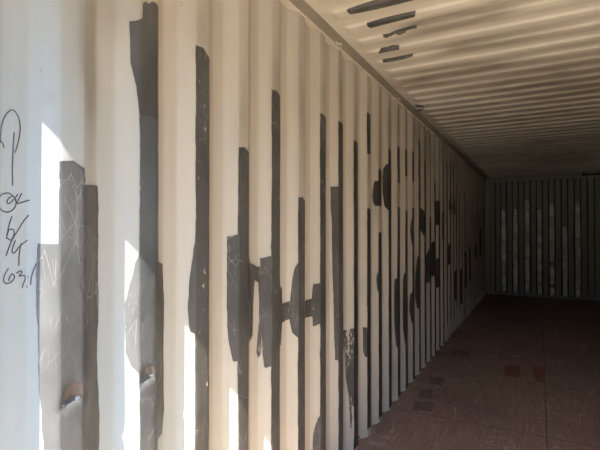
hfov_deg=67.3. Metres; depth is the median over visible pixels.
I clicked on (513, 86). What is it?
ceiling
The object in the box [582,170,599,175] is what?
trim
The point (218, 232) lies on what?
wall
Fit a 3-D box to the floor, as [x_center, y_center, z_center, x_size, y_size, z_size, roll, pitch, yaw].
[2.686,1.524,4.915,2.400,0.002,11.330,0,-1,28]
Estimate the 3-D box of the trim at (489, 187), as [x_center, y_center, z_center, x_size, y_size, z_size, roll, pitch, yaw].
[4.345,0.285,10.372,0.220,2.600,0.160,0,-1,28]
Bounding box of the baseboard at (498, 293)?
[491,292,599,300]
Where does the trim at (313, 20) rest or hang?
attached to the wall at (218, 232)
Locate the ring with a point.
(336, 42)
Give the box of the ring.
[334,41,341,49]
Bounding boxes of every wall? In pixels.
[0,0,485,449]
[494,175,595,299]
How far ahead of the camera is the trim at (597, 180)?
9.40 m
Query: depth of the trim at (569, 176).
9.92 m
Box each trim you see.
[280,0,486,180]
[485,181,493,293]
[487,174,599,182]
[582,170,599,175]
[595,178,599,297]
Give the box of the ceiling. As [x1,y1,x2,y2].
[305,0,599,177]
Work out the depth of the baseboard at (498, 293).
9.81 m
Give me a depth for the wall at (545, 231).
9.88 m
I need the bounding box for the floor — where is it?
[357,294,599,449]

